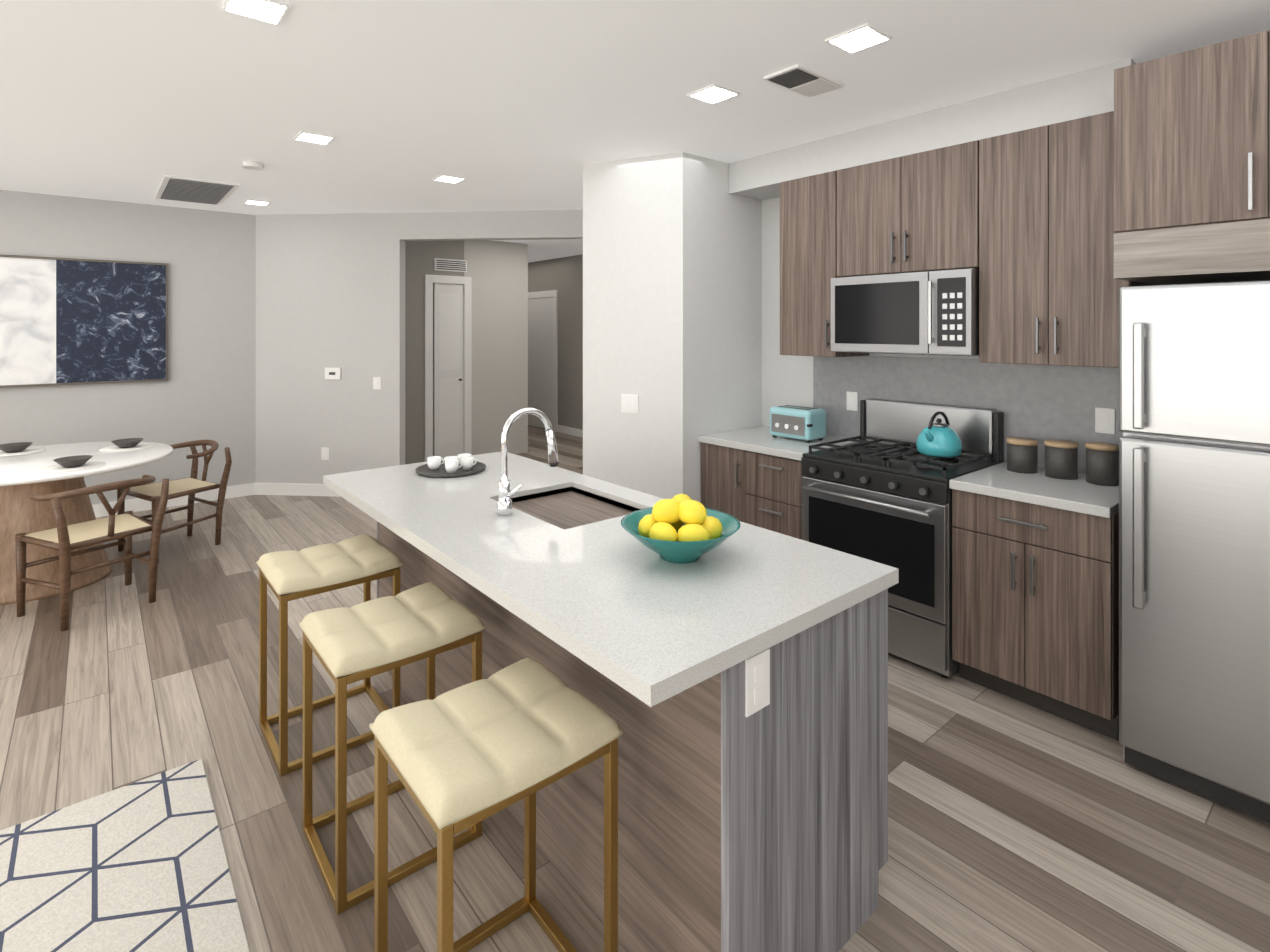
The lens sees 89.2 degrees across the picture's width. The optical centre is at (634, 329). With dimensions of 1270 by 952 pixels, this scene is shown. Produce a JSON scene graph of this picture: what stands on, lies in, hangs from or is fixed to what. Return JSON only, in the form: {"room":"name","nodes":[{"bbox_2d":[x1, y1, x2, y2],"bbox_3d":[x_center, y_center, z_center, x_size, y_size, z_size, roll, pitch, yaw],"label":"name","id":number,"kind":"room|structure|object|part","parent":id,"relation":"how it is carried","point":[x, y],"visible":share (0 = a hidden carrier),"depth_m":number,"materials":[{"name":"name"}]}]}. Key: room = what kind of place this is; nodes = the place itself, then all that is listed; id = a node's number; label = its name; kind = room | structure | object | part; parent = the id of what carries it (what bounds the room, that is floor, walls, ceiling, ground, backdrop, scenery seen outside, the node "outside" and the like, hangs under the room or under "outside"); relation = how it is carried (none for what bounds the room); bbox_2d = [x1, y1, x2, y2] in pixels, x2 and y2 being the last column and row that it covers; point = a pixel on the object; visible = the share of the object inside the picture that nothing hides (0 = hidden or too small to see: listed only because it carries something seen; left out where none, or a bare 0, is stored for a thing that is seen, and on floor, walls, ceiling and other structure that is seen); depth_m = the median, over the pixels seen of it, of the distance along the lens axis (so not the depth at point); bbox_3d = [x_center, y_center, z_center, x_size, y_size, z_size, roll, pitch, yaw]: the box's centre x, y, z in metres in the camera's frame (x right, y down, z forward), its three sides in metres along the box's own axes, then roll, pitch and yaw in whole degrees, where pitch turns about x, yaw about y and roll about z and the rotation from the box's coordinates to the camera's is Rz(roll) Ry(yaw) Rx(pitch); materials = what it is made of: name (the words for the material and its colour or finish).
{"room":"kitchen","nodes":[
{"label":"kitchen","id":0,"kind":"room"},
{"bbox_2d":[0,190,255,503],"bbox_3d":[-5.641,0.242,4.532,5.480,2.670,0.155,0,0,-40],"label":"wall","id":1,"kind":"structure","parent":0,"point":[206,390],"depth_m":5.54,"materials":[{"name":"paint"}]},
{"bbox_3d":[-4.770,-0.063,5.182,1.650,1.040,0.032,0,0,-40],"label":"picture frame","id":2,"kind":"part","parent":1,"relation":"part of","materials":[{"name":"blue paper"}]},
{"bbox_2d":[256,210,582,483],"bbox_3d":[-2.011,0.242,6.081,3.238,2.670,0.120,0,0,5],"label":"wall","id":3,"kind":"structure","parent":0,"point":[330,290],"depth_m":6.09,"materials":[{"name":"paint"}]},
{"bbox_2d":[92,483,340,516],"bbox_3d":[-1.897,1.522,1.287,7.050,0.110,9.700,0,0,-40],"label":"baseboard","id":4,"kind":"structure","parent":3,"relation":"attached to","point":[139,504],"depth_m":6.07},
{"bbox_2d":[321,447,328,459],"bbox_3d":[-2.932,1.177,6.096,0.075,0.115,0.011,0,0,5],"label":"electrical outlet","id":5,"kind":"object","parent":3,"relation":"attached to","point":[324,453],"visible":1,"depth_m":6.09,"materials":[{"name":"white plastic"}]},
{"bbox_2d":[325,368,340,378],"bbox_3d":[-2.853,0.417,6.082,0.150,0.110,0.025,0,0,5],"label":"thermostat","id":6,"kind":"object","parent":3,"relation":"attached to","point":[332,373],"visible":0.96,"depth_m":6.07,"materials":[{"name":"white plastic"}]},
{"bbox_2d":[373,377,380,388],"bbox_3d":[-2.424,0.507,6.052,0.075,0.115,0.011,0,0,5],"label":"light switch","id":7,"kind":"object","parent":3,"relation":"attached to","point":[376,382],"visible":1,"depth_m":6.05,"materials":[{"name":"white plastic"}]},
{"bbox_2d":[405,240,520,463],"bbox_3d":[-2.580,0.242,7.316,2.790,2.670,0.120,0,0,-40],"label":"wall","id":8,"kind":"structure","parent":0,"point":[507,277],"depth_m":7.84,"materials":[{"name":"paint"}]},
{"bbox_2d":[434,258,466,271],"bbox_3d":[-2.164,-0.753,7.576,0.400,0.140,0.016,0,0,-40],"label":"air vent","id":9,"kind":"object","parent":8,"relation":"in","point":[450,265],"visible":1,"depth_m":7.56,"materials":[{"name":"white metal"}]},
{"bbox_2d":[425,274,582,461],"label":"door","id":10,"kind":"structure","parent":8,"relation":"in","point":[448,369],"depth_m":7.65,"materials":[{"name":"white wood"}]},
{"bbox_2d":[521,243,528,452],"bbox_3d":[-3.265,0.242,10.415,0.120,2.670,5.750,0,0,-40],"label":"wall","id":11,"kind":"structure","parent":0,"point":[524,247],"depth_m":8.22,"materials":[{"name":"paint"}]},
{"bbox_2d":[529,254,582,429],"bbox_3d":[-1.306,0.242,10.132,0.120,2.670,8.700,0,0,-40],"label":"wall","id":12,"kind":"structure","parent":0,"point":[564,275],"depth_m":9.67,"materials":[{"name":"paint"}]},
{"bbox_2d":[0,425,1269,951],"bbox_3d":[-2.815,1.617,4.367,10.000,0.080,16.000,0,0,-40],"label":"floor","id":13,"kind":"structure","parent":0,"point":[1014,825],"depth_m":2.20,"materials":[{"name":"brown wood"}]},
{"bbox_2d":[0,441,172,604],"bbox_3d":[-3.697,1.194,4.019,1.330,0.765,1.330,0,0,-40],"label":"dining table","id":14,"kind":"object","parent":13,"relation":"on","point":[22,478],"visible":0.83,"depth_m":3.84,"materials":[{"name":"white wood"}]},
{"bbox_2d":[0,442,44,456],"bbox_3d":[-4.087,0.784,4.244,0.300,0.053,0.300,0,0,-40],"label":"place setting","id":15,"kind":"object","parent":14,"relation":"on","point":[14,449],"visible":0.98,"depth_m":4.22,"materials":[{"name":"ceramic"}]},
{"bbox_2d":[39,455,105,472],"bbox_3d":[-3.308,0.784,3.793,0.300,0.053,0.300,0,0,-40],"label":"place setting","id":16,"kind":"object","parent":14,"relation":"on","point":[73,463],"visible":1,"depth_m":3.77,"materials":[{"name":"ceramic"}]},
{"bbox_2d":[99,438,154,451],"bbox_3d":[-3.472,0.784,4.408,0.300,0.053,0.300,0,0,-40],"label":"place setting","id":17,"kind":"object","parent":14,"relation":"on","point":[129,444],"visible":0.98,"depth_m":4.37,"materials":[{"name":"ceramic"}]},
{"bbox_2d":[15,475,168,630],"bbox_3d":[-3.050,1.206,3.644,0.522,0.742,0.552,0,0,30],"label":"chair","id":18,"kind":"object","parent":13,"relation":"on","point":[63,538],"visible":1,"depth_m":3.54,"materials":[{"name":"brown wood"}]},
{"bbox_2d":[0,759,248,951],"bbox_3d":[-1.561,1.571,0.107,2.850,0.012,3.460,0,0,-40],"label":"rug","id":19,"kind":"object","parent":13,"relation":"on","point":[140,866],"visible":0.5,"depth_m":1.84,"materials":[{"name":"white fabric"}]},
{"bbox_2d":[117,440,231,563],"bbox_3d":[-3.323,1.206,4.666,0.552,0.742,0.522,0,0,30],"label":"chair","id":20,"kind":"object","parent":13,"relation":"on","point":[191,485],"visible":0.79,"depth_m":4.71,"materials":[{"name":"brown wood"}]},
{"bbox_2d":[256,534,402,775],"bbox_3d":[-1.211,1.231,2.554,0.440,0.692,0.400,0,0,-40],"label":"stool","id":21,"kind":"object","parent":13,"relation":"on","point":[291,575],"visible":0.98,"depth_m":2.48,"materials":[{"name":"beige leather"}]},
{"bbox_2d":[299,582,485,913],"bbox_3d":[-0.761,1.231,2.017,0.440,0.692,0.400,0,0,-40],"label":"stool","id":22,"kind":"object","parent":13,"relation":"on","point":[428,621],"visible":0.96,"depth_m":1.93,"materials":[{"name":"beige leather"}]},
{"bbox_2d":[369,657,622,951],"bbox_3d":[-0.324,1.231,1.496,0.440,0.692,0.400,0,0,-40],"label":"stool","id":23,"kind":"object","parent":13,"relation":"on","point":[461,758],"visible":1,"depth_m":1.46,"materials":[{"name":"beige leather"}]},
{"bbox_2d":[377,488,898,951],"bbox_3d":[-0.263,1.142,2.429,0.657,0.870,2.238,0,0,-40],"label":"kitchen island","id":24,"kind":"object","parent":13,"relation":"on","point":[735,686],"depth_m":1.58,"materials":[{"name":"grey wood"}]},
{"bbox_2d":[323,464,786,707],"bbox_3d":[-0.543,0.687,2.200,0.400,0.040,2.260,0,0,-40],"label":"island countertop","id":25,"kind":"structure","parent":24,"relation":"on","point":[657,636],"depth_m":1.67,"materials":[{"name":"white stone"}]},
{"bbox_2d":[415,453,485,477],"bbox_3d":[-0.866,0.634,3.038,0.320,0.063,0.320,0,0,-40],"label":"tray","id":26,"kind":"object","parent":25,"relation":"on","point":[462,464],"visible":1,"depth_m":3.00,"materials":[{"name":"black ceramic"}]},
{"bbox_2d":[621,494,739,563],"bbox_3d":[0.133,0.580,1.892,0.350,0.172,0.350,0,0,-40],"label":"fruit bowl","id":27,"kind":"object","parent":25,"relation":"on","point":[681,528],"visible":1,"depth_m":1.84,"materials":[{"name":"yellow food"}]},
{"bbox_2d":[698,426,855,539],"bbox_3d":[0.884,1.122,3.948,0.636,0.910,0.785,0,0,-40],"label":"base cabinet","id":28,"kind":"object","parent":13,"relation":"on","point":[752,475],"visible":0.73,"depth_m":3.76,"materials":[{"name":"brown wood"}]},
{"bbox_2d":[770,405,825,442],"bbox_3d":[0.987,0.571,3.917,0.210,0.191,0.312,0,0,-40],"label":"toaster","id":29,"kind":"object","parent":28,"relation":"on","point":[807,424],"visible":1,"depth_m":3.84,"materials":[{"name":"teal metal"}]},
{"bbox_2d":[801,398,1003,677],"bbox_3d":[1.352,0.992,3.326,0.713,1.170,0.762,0,0,-40],"label":"range","id":30,"kind":"object","parent":13,"relation":"on","point":[879,491],"visible":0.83,"depth_m":3.11,"materials":[{"name":"silver metal"}]},
{"bbox_2d":[916,411,962,456],"bbox_3d":[1.498,0.514,3.192,0.249,0.213,0.210,0,0,-40],"label":"kettle","id":31,"kind":"object","parent":30,"relation":"on","point":[938,439],"visible":1,"depth_m":3.13,"materials":[{"name":"teal metal"}]},
{"bbox_2d":[949,461,1118,739],"bbox_3d":[1.820,1.122,2.830,0.636,0.910,0.591,0,0,-40],"label":"base cabinet","id":32,"kind":"object","parent":13,"relation":"on","point":[1035,589],"visible":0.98,"depth_m":2.62,"materials":[{"name":"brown wood"}]},
{"bbox_2d":[1006,437,1037,473],"bbox_3d":[1.823,0.592,3.035,0.129,0.147,0.129,0,0,5],"label":"canister","id":33,"kind":"object","parent":32,"relation":"on","point":[1022,453],"depth_m":2.99,"materials":[{"name":"black ceramic"}]},
{"bbox_2d":[1044,439,1078,479],"bbox_3d":[1.926,0.588,2.913,0.129,0.157,0.129,0,0,5],"label":"canister","id":34,"kind":"object","parent":32,"relation":"on","point":[1061,456],"depth_m":2.86,"materials":[{"name":"black ceramic"}]},
{"bbox_2d":[1085,442,1118,485],"bbox_3d":[2.026,0.583,2.794,0.121,0.167,0.121,0,0,5],"label":"canister","id":35,"kind":"object","parent":32,"relation":"on","point":[1102,462],"depth_m":2.75,"materials":[{"name":"black ceramic"}]},
{"bbox_2d":[1119,281,1269,822],"bbox_3d":[2.218,0.712,2.217,0.785,1.730,0.760,0,0,-40],"label":"fridge","id":36,"kind":"object","parent":13,"relation":"on","point":[1194,541],"visible":1,"depth_m":2.13,"materials":[{"name":"silver metal"}]},
{"bbox_2d":[0,0,1269,262],"bbox_3d":[-2.815,-1.133,4.367,10.000,0.080,16.000,0,0,-40],"label":"ceiling","id":37,"kind":"structure","parent":0,"point":[516,104],"depth_m":2.84,"materials":[{"name":"paint"}]},
{"bbox_2d":[155,175,239,204],"bbox_3d":[-3.472,-1.084,5.088,0.460,0.018,1.000,0,0,-40],"label":"ceiling vent","id":38,"kind":"object","parent":37,"relation":"in","point":[183,189],"visible":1,"depth_m":4.99,"materials":[{"name":"silver metal"}]},
{"bbox_2d":[243,161,263,170],"bbox_3d":[-2.507,-1.076,4.233,0.120,0.035,0.120,0,0,-40],"label":"smoke detector","id":39,"kind":"object","parent":37,"relation":"attached to","point":[254,165],"visible":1,"depth_m":4.20,"materials":[{"name":"white plastic"}]},
{"bbox_2d":[222,0,289,25],"bbox_3d":[-1.283,-1.088,2.180,0.174,0.010,0.174,0,0,-40],"label":"recessed light","id":40,"kind":"object","parent":37,"relation":"in","point":[274,12],"visible":0.95,"depth_m":2.18,"materials":[{"name":"white plastic"}]},
{"bbox_2d":[244,199,270,205],"bbox_3d":[-3.244,-1.088,5.533,0.174,0.010,0.174,0,0,-40],"label":"recessed light","id":41,"kind":"object","parent":37,"relation":"in","point":[256,202],"visible":0.93,"depth_m":5.50,"materials":[{"name":"white plastic"}]},
{"bbox_2d":[294,131,334,144],"bbox_3d":[-1.826,-1.088,3.669,0.174,0.010,0.174,0,0,-40],"label":"recessed light","id":42,"kind":"object","parent":37,"relation":"in","point":[313,137],"visible":1,"depth_m":3.66,"materials":[{"name":"white plastic"}]},
{"bbox_2d":[433,175,465,182],"bbox_3d":[-1.347,-1.088,4.670,0.174,0.010,0.174,0,0,-40],"label":"recessed light","id":43,"kind":"object","parent":37,"relation":"in","point":[448,178],"visible":1,"depth_m":4.66,"materials":[{"name":"white plastic"}]},
{"bbox_2d":[687,84,739,103],"bbox_3d":[0.364,-1.088,2.986,0.174,0.010,0.174,0,0,-40],"label":"recessed light","id":44,"kind":"object","parent":37,"relation":"in","point":[713,93],"visible":0.96,"depth_m":2.97,"materials":[{"name":"white plastic"}]},
{"bbox_2d":[763,64,843,97],"bbox_3d":[0.744,-1.085,2.828,0.340,0.016,0.180,0,0,-40],"label":"ceiling vent","id":45,"kind":"object","parent":37,"relation":"in","point":[803,80],"visible":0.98,"depth_m":2.80,"materials":[{"name":"white plastic"}]},
{"bbox_2d":[825,23,891,53],"bbox_3d":[0.840,-1.088,2.419,0.174,0.010,0.174,0,0,-40],"label":"recessed light","id":46,"kind":"object","parent":37,"relation":"in","point":[860,38],"visible":0.96,"depth_m":2.41,"materials":[{"name":"white plastic"}]},
{"bbox_2d":[583,152,761,502],"bbox_3d":[-0.125,0.242,4.924,1.180,2.670,2.000,0,0,-40],"label":"wall","id":47,"kind":"structure","parent":0,"point":[672,290],"depth_m":4.13,"materials":[{"name":"white paint"}]},
{"bbox_2d":[621,394,638,412],"bbox_3d":[-0.034,0.477,4.119,0.120,0.115,0.010,0,0,25],"label":"light switch","id":48,"kind":"object","parent":47,"relation":"attached to","point":[629,403],"visible":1,"depth_m":4.12,"materials":[{"name":"white plastic"}]},
{"bbox_2d":[762,197,1269,472],"bbox_3d":[2.208,0.242,2.965,0.120,2.670,7.000,0,0,-40],"label":"wall","id":49,"kind":"structure","parent":0,"point":[787,379],"depth_m":4.37,"materials":[{"name":"paint"}]},
{"bbox_2d":[729,151,776,199],"bbox_3d":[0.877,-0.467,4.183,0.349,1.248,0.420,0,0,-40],"label":"soffit","id":50,"kind":"object","parent":49,"relation":"attached to","point":[755,177],"depth_m":4.11,"materials":[{"name":"white paint"}]},
{"bbox_2d":[777,136,832,356],"bbox_3d":[1.136,-0.467,3.873,0.349,1.248,0.388,0,0,-40],"label":"upper cabinet","id":51,"kind":"object","parent":49,"relation":"attached to","point":[804,171],"depth_m":3.76,"materials":[{"name":"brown wood"}]},
{"bbox_2d":[833,100,972,356],"bbox_3d":[1.505,-0.467,3.433,0.349,1.248,0.759,0,0,-40],"label":"upper cabinet","id":52,"kind":"object","parent":49,"relation":"attached to","point":[903,187],"depth_m":3.30,"materials":[{"name":"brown wood"}]},
{"bbox_2d":[831,268,978,355],"bbox_3d":[1.465,-0.080,3.401,0.451,0.411,0.750,0,0,-40],"label":"microwave","id":53,"kind":"object","parent":52,"relation":"attached to","point":[929,313],"visible":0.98,"depth_m":3.22,"materials":[{"name":"silver metal"}]},
{"bbox_2d":[813,356,1122,471],"bbox_3d":[1.701,0.411,3.474,0.004,0.508,1.730,0,0,-40],"label":"backsplash","id":54,"kind":"structure","parent":49,"relation":"attached to","point":[1040,403],"depth_m":3.31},
{"bbox_2d":[847,391,857,410],"bbox_3d":[1.321,0.437,3.918,0.009,0.115,0.075,0,0,-40],"label":"outlet","id":55,"kind":"object","parent":54,"relation":"attached to","point":[852,401],"visible":1,"depth_m":3.91,"materials":[{"name":"white plastic"}]},
{"bbox_2d":[1095,407,1114,433],"bbox_3d":[2.143,0.417,2.937,0.009,0.115,0.075,0,0,-40],"label":"outlet","id":56,"kind":"object","parent":54,"relation":"attached to","point":[1104,420],"visible":1,"depth_m":2.93,"materials":[{"name":"white plastic"}]},
{"bbox_2d":[973,59,1130,367],"bbox_3d":[1.935,-0.467,2.920,0.349,1.248,0.581,0,0,-40],"label":"upper cabinet","id":57,"kind":"object","parent":49,"relation":"attached to","point":[1059,212],"depth_m":2.82,"materials":[{"name":"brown wood"}]},
{"bbox_2d":[1109,30,1269,285],"bbox_3d":[2.300,-0.588,2.299,0.586,0.790,0.840,0,0,-40],"label":"upper cabinet","id":58,"kind":"object","parent":49,"relation":"attached to","point":[1189,131],"depth_m":2.26,"materials":[{"name":"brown wood"}]}
]}

